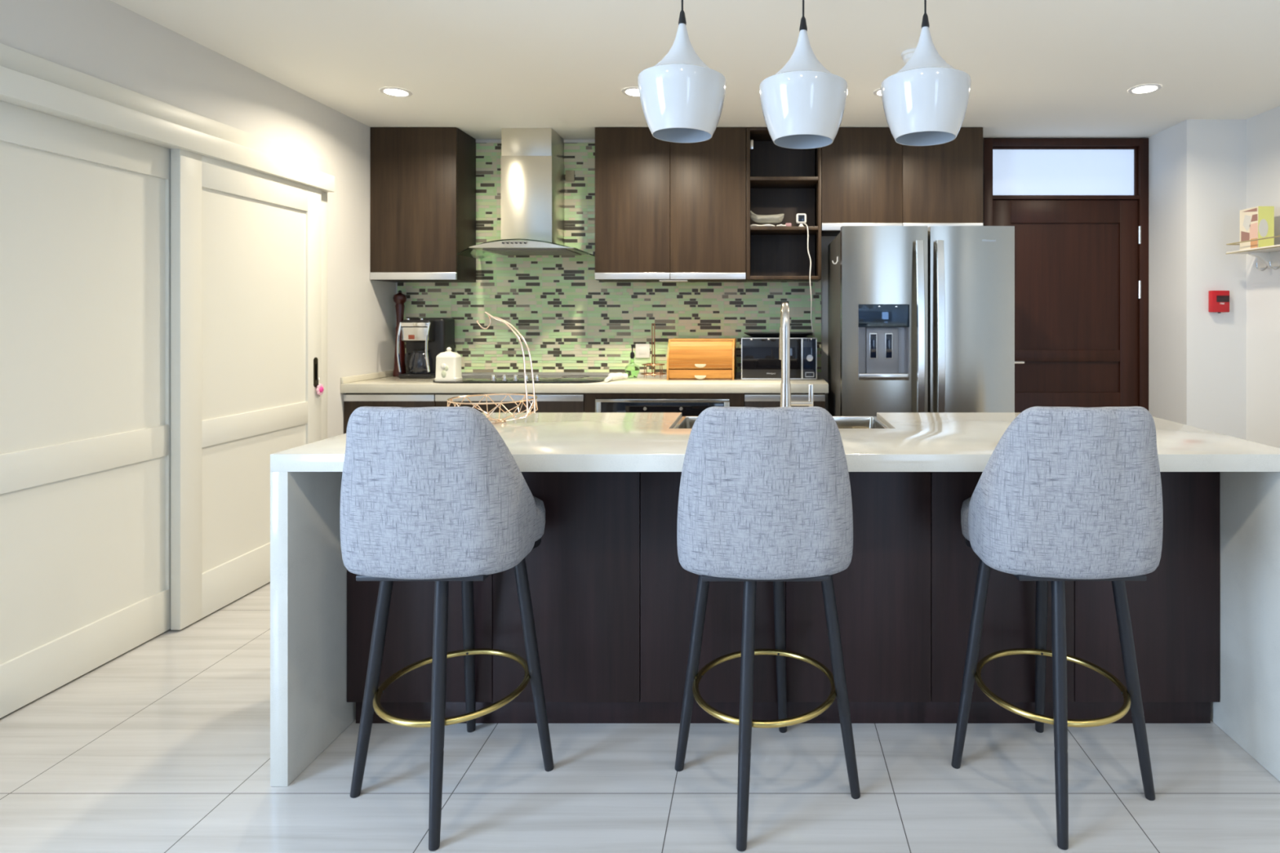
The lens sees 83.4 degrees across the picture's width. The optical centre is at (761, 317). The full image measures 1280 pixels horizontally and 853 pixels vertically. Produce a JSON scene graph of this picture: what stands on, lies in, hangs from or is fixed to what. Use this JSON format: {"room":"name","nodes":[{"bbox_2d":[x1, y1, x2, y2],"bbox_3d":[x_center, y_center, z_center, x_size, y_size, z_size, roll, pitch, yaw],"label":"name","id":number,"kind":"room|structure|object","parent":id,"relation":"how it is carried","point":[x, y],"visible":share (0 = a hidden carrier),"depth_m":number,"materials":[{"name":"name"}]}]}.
{"room":"kitchen","nodes":[
{"label":"kitchen","id":0,"kind":"room"},
{"bbox_2d":[0,0,395,438],"bbox_3d":[-2.580,0.053,2.845,0.300,2.474,3.690,0,0,0],"label":"wall","id":1,"kind":"structure","parent":0,"point":[105,40],"depth_m":3.43,"materials":[{"name":"white paint"}]},
{"bbox_2d":[0,100,170,718],"bbox_3d":[-2.456,0.264,2.495,0.040,2.037,1.030,0,0,0],"label":"door","id":2,"kind":"structure","parent":1,"relation":"in","point":[85,210],"depth_m":2.53,"materials":[{"name":"white paint"}]},
{"bbox_2d":[0,43,327,439],"bbox_3d":[-2.424,0.209,2.587,0.023,2.161,2.675,0,0,0],"label":"trim","id":3,"kind":"structure","parent":1,"relation":"attached to","point":[11,58],"depth_m":2.97,"materials":[{"name":"white paint"}]},
{"bbox_2d":[0,65,334,191],"bbox_3d":[-2.397,-0.739,2.578,0.075,0.089,2.655,0,0,0],"label":"trim","id":4,"kind":"structure","parent":1,"relation":"attached to","point":[18,88],"depth_m":2.67,"materials":[{"name":"white paint"}]},
{"bbox_2d":[170,148,320,630],"bbox_3d":[-2.405,0.269,3.366,0.043,2.027,0.933,0,0,0],"label":"door","id":5,"kind":"structure","parent":1,"relation":"in","point":[246,242],"depth_m":3.20,"materials":[{"name":"white paint"}]},
{"bbox_2d":[315,377,324,395],"bbox_3d":[-2.371,0.368,3.795,0.026,0.098,0.061,0,0,-17],"label":"charm","id":6,"kind":"object","parent":5,"relation":"hanging from","point":[320,388],"visible":1,"depth_m":3.79,"materials":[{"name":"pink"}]},
{"bbox_2d":[395,142,836,410],"bbox_3d":[-0.048,0.053,4.745,5.365,2.474,0.130,0,0,0],"label":"wall","id":7,"kind":"structure","parent":0,"point":[569,320],"depth_m":4.68,"materials":[{"name":"green tile"}]},
{"bbox_2d":[369,127,475,282],"bbox_3d":[-2.161,-0.709,4.527,0.535,0.948,0.305,0,0,0],"label":"upper cabinet","id":8,"kind":"object","parent":7,"relation":"attached to","point":[423,180],"visible":1,"depth_m":4.38,"materials":[{"name":"brown laminate"}]},
{"bbox_2d":[457,128,595,259],"bbox_3d":[-1.460,-0.785,4.429,0.810,0.795,0.498,0,0,0],"label":"range hood","id":9,"kind":"object","parent":7,"relation":"attached to","point":[532,159],"visible":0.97,"depth_m":4.40,"materials":[{"name":"silver metal"}]},
{"bbox_2d":[469,240,590,254],"bbox_3d":[-1.435,-0.440,4.440,0.620,0.043,0.473,0,0,0],"label":"hood","id":10,"kind":"object","parent":9,"relation":"attached to","point":[496,246],"depth_m":4.26,"materials":[{"name":"silver metal"}]},
{"bbox_2d":[475,139,595,142],"bbox_3d":[-1.010,-1.171,4.682,2.820,0.022,0.016,0,0,0],"label":"trim","id":11,"kind":"structure","parent":7,"relation":"attached to","point":[477,140],"depth_m":4.67,"materials":[{"name":"white paint"}]},
{"bbox_2d":[565,170,574,181],"bbox_3d":[-1.270,-0.939,4.675,0.060,0.073,0.010,0,0,0],"label":"wall socket","id":12,"kind":"object","parent":7,"relation":"attached to","point":[570,175],"visible":1,"depth_m":4.67,"materials":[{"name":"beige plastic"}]},
{"bbox_2d":[635,343,649,357],"bbox_3d":[-0.789,0.219,4.675,0.095,0.093,0.010,0,0,0],"label":"wall socket","id":13,"kind":"object","parent":7,"relation":"attached to","point":[642,350],"visible":1,"depth_m":4.67,"materials":[{"name":"white plastic"}]},
{"bbox_2d":[595,127,746,281],"bbox_3d":[-0.568,-0.710,4.527,0.938,0.946,0.305,0,0,0],"label":"upper cabinet","id":14,"kind":"object","parent":7,"relation":"attached to","point":[664,210],"visible":0.86,"depth_m":4.38,"materials":[{"name":"brown laminate"}]},
{"bbox_2d":[658,280,687,281],"bbox_3d":[-0.553,-0.232,4.418,0.174,0.010,0.040,0,0,0],"label":"light","id":15,"kind":"object","parent":14,"relation":"attached to","point":[659,280],"visible":1,"depth_m":4.40,"materials":[{"name":"white plastic"}]},
{"bbox_2d":[746,127,821,281],"bbox_3d":[0.136,-0.711,4.529,0.464,0.944,0.301,0,0,0],"label":"upper cabinet","id":16,"kind":"object","parent":7,"relation":"attached to","point":[780,180],"visible":0.84,"depth_m":4.66,"materials":[{"name":"brown laminate"}]},
{"bbox_2d":[750,224,774,226],"bbox_3d":[0.002,-0.580,4.458,0.159,0.022,0.070,0,0,0],"label":"packet","id":17,"kind":"object","parent":16,"relation":"on","point":[751,224],"visible":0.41,"depth_m":4.42,"materials":[{"name":"white plastic"}]},
{"bbox_2d":[750,210,784,223],"bbox_3d":[0.032,-0.639,4.472,0.217,0.080,0.111,0,0,0],"label":"bowl","id":18,"kind":"object","parent":17,"relation":"on","point":[762,219],"visible":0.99,"depth_m":4.44,"materials":[{"name":"grey ceramic"}]},
{"bbox_2d":[785,222,791,226],"bbox_3d":[0.167,-0.584,4.478,0.038,0.029,0.060,0,0,0],"label":"wrapper","id":19,"kind":"object","parent":16,"relation":"on","point":[786,224],"visible":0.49,"depth_m":4.45,"materials":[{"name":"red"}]},
{"bbox_2d":[795,213,806,226],"bbox_3d":[0.247,-0.612,4.448,0.064,0.087,0.052,0,0,0],"label":"camera","id":20,"kind":"object","parent":16,"relation":"on","point":[801,219],"visible":0.91,"depth_m":4.43,"materials":[{"name":"white plastic"}]},
{"bbox_2d":[804,223,814,337],"bbox_3d":[0.294,-0.186,4.474,0.067,0.831,0.233,0,0,13],"label":"power cable","id":21,"kind":"object","parent":16,"relation":"hanging from","point":[804,224],"visible":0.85,"depth_m":4.38,"materials":[{"name":"white plastic"}]},
{"bbox_2d":[821,127,982,235],"bbox_3d":[0.870,-0.862,4.527,1.002,0.642,0.305,0,0,0],"label":"upper cabinet","id":22,"kind":"object","parent":7,"relation":"attached to","point":[868,178],"visible":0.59,"depth_m":4.38,"materials":[{"name":"brown laminate"}]},
{"bbox_2d":[982,137,1148,412],"bbox_3d":[1.996,0.055,4.647,1.080,2.469,0.125,0,0,0],"label":"door","id":23,"kind":"structure","parent":7,"relation":"in","point":[1082,261],"depth_m":4.66,"materials":[{"name":"red wood"}]},
{"bbox_2d":[992,146,1137,195],"bbox_3d":[1.994,-0.966,4.668,0.962,0.330,0.027,0,0,0],"label":"window","id":24,"kind":"structure","parent":23,"relation":"attached to","point":[1016,171],"depth_m":4.67,"materials":[{"name":"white glass"}]},
{"bbox_2d":[0,582,1279,852],"bbox_3d":[-0.455,1.350,0.595,6.890,0.120,8.390,0,0,0],"label":"floor","id":25,"kind":"structure","parent":0,"point":[162,746],"depth_m":1.97,"materials":[{"name":"tile"}]},
{"bbox_2d":[342,393,436,433],"bbox_3d":[-2.163,0.863,4.385,0.531,0.855,0.585,0,0,0],"label":"base cabinet","id":26,"kind":"object","parent":25,"relation":"on","point":[352,402],"visible":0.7,"depth_m":4.10,"materials":[{"name":"brown laminate"}]},
{"bbox_2d":[339,406,554,851],"bbox_3d":[-0.852,0.754,1.952,0.493,1.074,0.510,0,0,11],"label":"bar stool","id":27,"kind":"object","parent":25,"relation":"on","point":[437,494],"visible":1,"depth_m":1.74,"materials":[{"name":"grey fabric"}]},
{"bbox_2d":[533,496,545,542],"bbox_3d":[-0.853,0.594,1.989,0.422,0.116,0.410,0,0,0],"label":"seat cushion","id":28,"kind":"object","parent":27,"relation":"on","point":[540,507],"depth_m":2.06,"materials":[{"name":"grey fabric"}]},
{"bbox_2d":[435,393,584,412],"bbox_3d":[-1.464,0.863,4.385,0.862,0.855,0.585,0,0,0],"label":"base cabinet","id":29,"kind":"object","parent":25,"relation":"on","point":[546,402],"visible":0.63,"depth_m":4.10,"materials":[{"name":"brown laminate"}]},
{"bbox_2d":[584,393,744,412],"bbox_3d":[-0.568,0.863,4.388,0.926,0.855,0.577,0,0,0],"label":"housing","id":30,"kind":"object","parent":25,"relation":"on","point":[735,399],"visible":0.15,"depth_m":4.10,"materials":[{"name":"brown laminate"}]},
{"bbox_2d":[340,369,828,393],"bbox_3d":[-1.022,0.389,4.374,2.813,0.091,0.608,0,0,0],"label":"countertop","id":31,"kind":"structure","parent":30,"relation":"on","point":[382,382],"depth_m":4.07,"materials":[{"name":"beige stone"}]},
{"bbox_2d":[392,290,406,376],"bbox_3d":[-2.356,0.099,4.600,0.084,0.558,0.084,0,0,0],"label":"pepper mill","id":32,"kind":"object","parent":31,"relation":"on","point":[399,299],"visible":0.81,"depth_m":4.58,"materials":[{"name":"red wood"}]},
{"bbox_2d":[396,317,454,378],"bbox_3d":[-2.146,0.189,4.525,0.249,0.378,0.281,0,0,0],"label":"coffee maker","id":33,"kind":"object","parent":31,"relation":"on","point":[424,338],"visible":0.93,"depth_m":4.44,"materials":[{"name":"black plastic"}]},
{"bbox_2d":[432,374,608,383],"bbox_3d":[-1.448,0.358,4.353,1.005,0.042,0.535,0,0,0],"label":"cooktop","id":34,"kind":"object","parent":31,"relation":"in","point":[468,379],"visible":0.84,"depth_m":4.22,"materials":[{"name":"black glass"}]},
{"bbox_2d":[434,346,462,381],"bbox_3d":[-1.858,0.272,4.189,0.134,0.197,0.103,0,0,0],"label":"ceramic jar","id":35,"kind":"object","parent":34,"relation":"on","point":[448,363],"visible":1,"depth_m":4.15,"materials":[{"name":"white ceramic"}]},
{"bbox_2d":[604,372,627,382],"bbox_3d":[-0.888,0.354,4.239,0.068,0.046,0.227,0,0,23],"label":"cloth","id":36,"kind":"object","parent":31,"relation":"on","point":[611,376],"visible":1,"depth_m":4.24,"materials":[{"name":"white fabric"}]},
{"bbox_2d":[624,344,639,377],"bbox_3d":[-0.818,0.273,4.460,0.094,0.211,0.094,0,0,0],"label":"oil bottle","id":37,"kind":"object","parent":31,"relation":"on","point":[633,370],"visible":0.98,"depth_m":4.43,"materials":[{"name":"green glass"}]},
{"bbox_2d":[640,323,666,377],"bbox_3d":[-0.695,0.206,4.520,0.162,0.342,0.126,0,0,0],"label":"wire rack","id":38,"kind":"object","parent":31,"relation":"on","point":[651,363],"visible":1,"depth_m":4.54,"materials":[{"name":"brown"}]},
{"bbox_2d":[666,337,736,379],"bbox_3d":[-0.375,0.256,4.473,0.410,0.244,0.365,0,0,0],"label":"bread box","id":39,"kind":"object","parent":31,"relation":"on","point":[687,358],"visible":1,"depth_m":4.32,"materials":[{"name":"brown wood"}]},
{"bbox_2d":[741,336,817,379],"bbox_3d":[0.104,0.250,4.471,0.460,0.257,0.367,0,0,0],"label":"microwave","id":40,"kind":"object","parent":31,"relation":"on","point":[760,360],"visible":1,"depth_m":4.30,"materials":[{"name":"black plastic"}]},
{"bbox_2d":[743,332,813,337],"bbox_3d":[0.103,0.107,4.480,0.432,0.028,0.320,0,0,0],"label":"serving tray","id":41,"kind":"object","parent":40,"relation":"on","point":[750,334],"visible":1,"depth_m":4.34,"materials":[{"name":"black plastic"}]},
{"bbox_2d":[595,398,729,417],"bbox_3d":[-0.576,0.768,4.316,0.778,0.597,0.549,0,0,0],"label":"oven","id":42,"kind":"object","parent":30,"relation":"in","point":[687,406],"visible":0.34,"depth_m":4.09,"materials":[{"name":"silver metal"}]},
{"bbox_2d":[675,406,860,851],"bbox_3d":[0.007,0.754,1.950,0.492,1.074,0.511,0,0,-11],"label":"bar stool","id":43,"kind":"object","parent":25,"relation":"on","point":[765,493],"visible":1,"depth_m":1.74,"materials":[{"name":"grey fabric"}]},
{"bbox_2d":[346,471,1219,723],"bbox_3d":[0.067,0.857,2.498,2.738,0.864,0.565,0,0,0],"label":"base cabinet","id":44,"kind":"object","parent":25,"relation":"on","point":[613,599],"visible":0.46,"depth_m":2.21,"materials":[{"name":"brown wood"}]},
{"bbox_2d":[270,412,1279,786],"bbox_3d":[0.067,0.832,2.372,2.840,0.914,0.857,0,0,0],"label":"countertop","id":45,"kind":"structure","parent":44,"relation":"on","point":[309,707],"depth_m":2.05,"materials":[{"name":"white stone"}]},
{"bbox_2d":[446,311,537,423],"bbox_3d":[-0.963,0.176,2.550,0.321,0.397,0.306,0,0,0],"label":"fruit basket","id":46,"kind":"object","parent":45,"relation":"on","point":[508,325],"visible":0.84,"depth_m":2.50,"materials":[{"name":"gold metal"}]},
{"bbox_2d":[672,416,889,428],"bbox_3d":[0.069,0.489,2.598,0.767,0.200,0.401,0,0,0],"label":"sink","id":47,"kind":"object","parent":45,"relation":"in","point":[685,422],"visible":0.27,"depth_m":2.78,"materials":[{"name":"silver metal"}]},
{"bbox_2d":[778,302,813,407],"bbox_3d":[0.111,0.160,2.417,0.118,0.428,0.215,0,0,0],"label":"faucet","id":48,"kind":"object","parent":45,"relation":"on","point":[784,328],"visible":0.87,"depth_m":2.33,"materials":[{"name":"silver metal"}]},
{"bbox_2d":[744,393,825,408],"bbox_3d":[0.133,0.863,4.385,0.470,0.855,0.585,0,0,0],"label":"base cabinet","id":49,"kind":"object","parent":25,"relation":"on","point":[751,400],"visible":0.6,"depth_m":4.09,"materials":[{"name":"brown laminate"}]},
{"bbox_2d":[827,226,1014,416],"bbox_3d":[0.878,0.402,4.105,0.912,1.774,0.910,0,0,0],"label":"refrigerator","id":50,"kind":"object","parent":25,"relation":"on","point":[921,318],"visible":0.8,"depth_m":3.73,"materials":[{"name":"grey metal"}]},
{"bbox_2d":[951,406,1163,849],"bbox_3d":[0.798,0.754,1.953,0.488,1.074,0.508,0,0,-10],"label":"bar stool","id":51,"kind":"object","parent":25,"relation":"on","point":[1064,494],"visible":1,"depth_m":1.74,"materials":[{"name":"grey fabric"}]},
{"bbox_2d":[960,497,971,541],"bbox_3d":[0.800,0.594,1.990,0.422,0.116,0.410,0,0,0],"label":"seat cushion","id":52,"kind":"object","parent":51,"relation":"on","point":[965,507],"depth_m":2.07,"materials":[{"name":"grey fabric"}]},
{"bbox_2d":[110,0,1279,139],"bbox_3d":[-0.455,-1.244,0.595,6.890,0.120,8.390,0,0,0],"label":"ceiling","id":53,"kind":"structure","parent":0,"point":[1037,68],"depth_m":3.15,"materials":[{"name":"white paint"}]},
{"bbox_2d":[379,87,412,97],"bbox_3d":[-1.916,-1.181,3.700,0.156,0.005,0.156,0,0,0],"label":"recessed light","id":54,"kind":"object","parent":53,"relation":"in","point":[394,91],"visible":1,"depth_m":3.69,"materials":[{"name":"white plastic"}]},
{"bbox_2d":[383,88,408,96],"bbox_3d":[-1.916,-1.180,3.700,0.114,0.002,0.114,0,0,0],"label":"diffuser","id":55,"kind":"object","parent":54,"relation":"attached to","point":[394,92],"depth_m":3.70,"materials":[{"name":"white plastic"}]},
{"bbox_2d":[621,87,639,97],"bbox_3d":[-0.656,-1.181,3.700,0.156,0.005,0.156,0,0,0],"label":"recessed light","id":56,"kind":"object","parent":53,"relation":"in","point":[631,91],"visible":0.62,"depth_m":3.69,"materials":[{"name":"white plastic"}]},
{"bbox_2d":[625,88,639,96],"bbox_3d":[-0.656,-1.180,3.700,0.114,0.002,0.114,0,0,0],"label":"diffuser","id":57,"kind":"object","parent":56,"relation":"attached to","point":[631,92],"depth_m":3.70,"materials":[{"name":"white plastic"}]},
{"bbox_2d":[637,0,726,142],"bbox_3d":[-0.237,-0.873,2.100,0.263,0.663,0.263,0,0,0],"label":"pendant lamp","id":58,"kind":"object","parent":53,"relation":"hanging from","point":[682,98],"visible":1,"depth_m":2.01,"materials":[{"name":"white"}]},
{"bbox_2d":[759,0,848,148],"bbox_3d":[0.123,-0.864,2.100,0.263,0.682,0.263,0,0,0],"label":"pendant lamp","id":59,"kind":"object","parent":53,"relation":"hanging from","point":[803,104],"visible":1,"depth_m":2.01,"materials":[{"name":"white"}]},
{"bbox_2d":[872,88,881,96],"bbox_3d":[0.660,-1.181,3.700,0.156,0.005,0.156,0,0,0],"label":"recessed light","id":60,"kind":"object","parent":53,"relation":"in","point":[877,92],"visible":0.27,"depth_m":3.70,"materials":[{"name":"white plastic"}]},
{"bbox_2d":[901,48,915,63],"bbox_3d":[0.683,-1.158,3.160,0.120,0.052,0.120,0,0,0],"label":"smoke detector","id":61,"kind":"object","parent":53,"relation":"attached to","point":[906,55],"visible":0.24,"depth_m":3.13,"materials":[{"name":"white plastic"}]},
{"bbox_2d":[880,0,971,146],"bbox_3d":[0.485,-0.869,2.100,0.263,0.673,0.263,0,0,0],"label":"pendant lamp","id":62,"kind":"object","parent":53,"relation":"hanging from","point":[925,103],"visible":1,"depth_m":2.01,"materials":[{"name":"white"}]},
{"bbox_2d":[1128,84,1162,93],"bbox_3d":[1.977,-1.181,3.650,0.156,0.005,0.156,0,0,0],"label":"recessed light","id":63,"kind":"object","parent":53,"relation":"in","point":[1145,88],"visible":1,"depth_m":3.64,"materials":[{"name":"white plastic"}]},
{"bbox_2d":[1132,85,1157,93],"bbox_3d":[1.977,-1.180,3.650,0.114,0.002,0.114,0,0,0],"label":"diffuser","id":64,"kind":"object","parent":63,"relation":"attached to","point":[1138,89],"depth_m":3.65,"materials":[{"name":"white plastic"}]},
{"bbox_2d":[1147,119,1246,439],"bbox_3d":[2.763,0.053,4.454,0.455,2.474,0.472,0,0,0],"label":"wall","id":65,"kind":"structure","parent":0,"point":[1197,167],"depth_m":4.22,"materials":[{"name":"white paint"}]},
{"bbox_2d":[1208,290,1229,313],"bbox_3d":[2.716,-0.095,4.199,0.107,0.134,0.037,0,0,0],"label":"fire alarm","id":66,"kind":"object","parent":65,"relation":"attached to","point":[1218,300],"visible":1,"depth_m":4.18,"materials":[{"name":"red plastic"}]},
{"bbox_2d":[1246,106,1279,448],"bbox_3d":[2.940,0.053,0.359,0.100,2.474,7.718,0,0,0],"label":"wall","id":67,"kind":"structure","parent":0,"point":[1263,130],"depth_m":4.07,"materials":[{"name":"white paint"}]},
{"bbox_2d":[1225,235,1279,271],"bbox_3d":[2.796,-0.348,3.535,0.186,0.167,1.171,0,0,0],"label":"shelf","id":68,"kind":"object","parent":67,"relation":"attached to","point":[1268,256],"visible":0.99,"depth_m":3.98,"materials":[{"name":"beige paint"}]},
{"bbox_2d":[1240,206,1274,249],"bbox_3d":[2.778,-0.500,3.969,0.088,0.231,0.151,0,0,0],"label":"patterned box","id":69,"kind":"object","parent":68,"relation":"on","point":[1256,222],"visible":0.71,"depth_m":3.90,"materials":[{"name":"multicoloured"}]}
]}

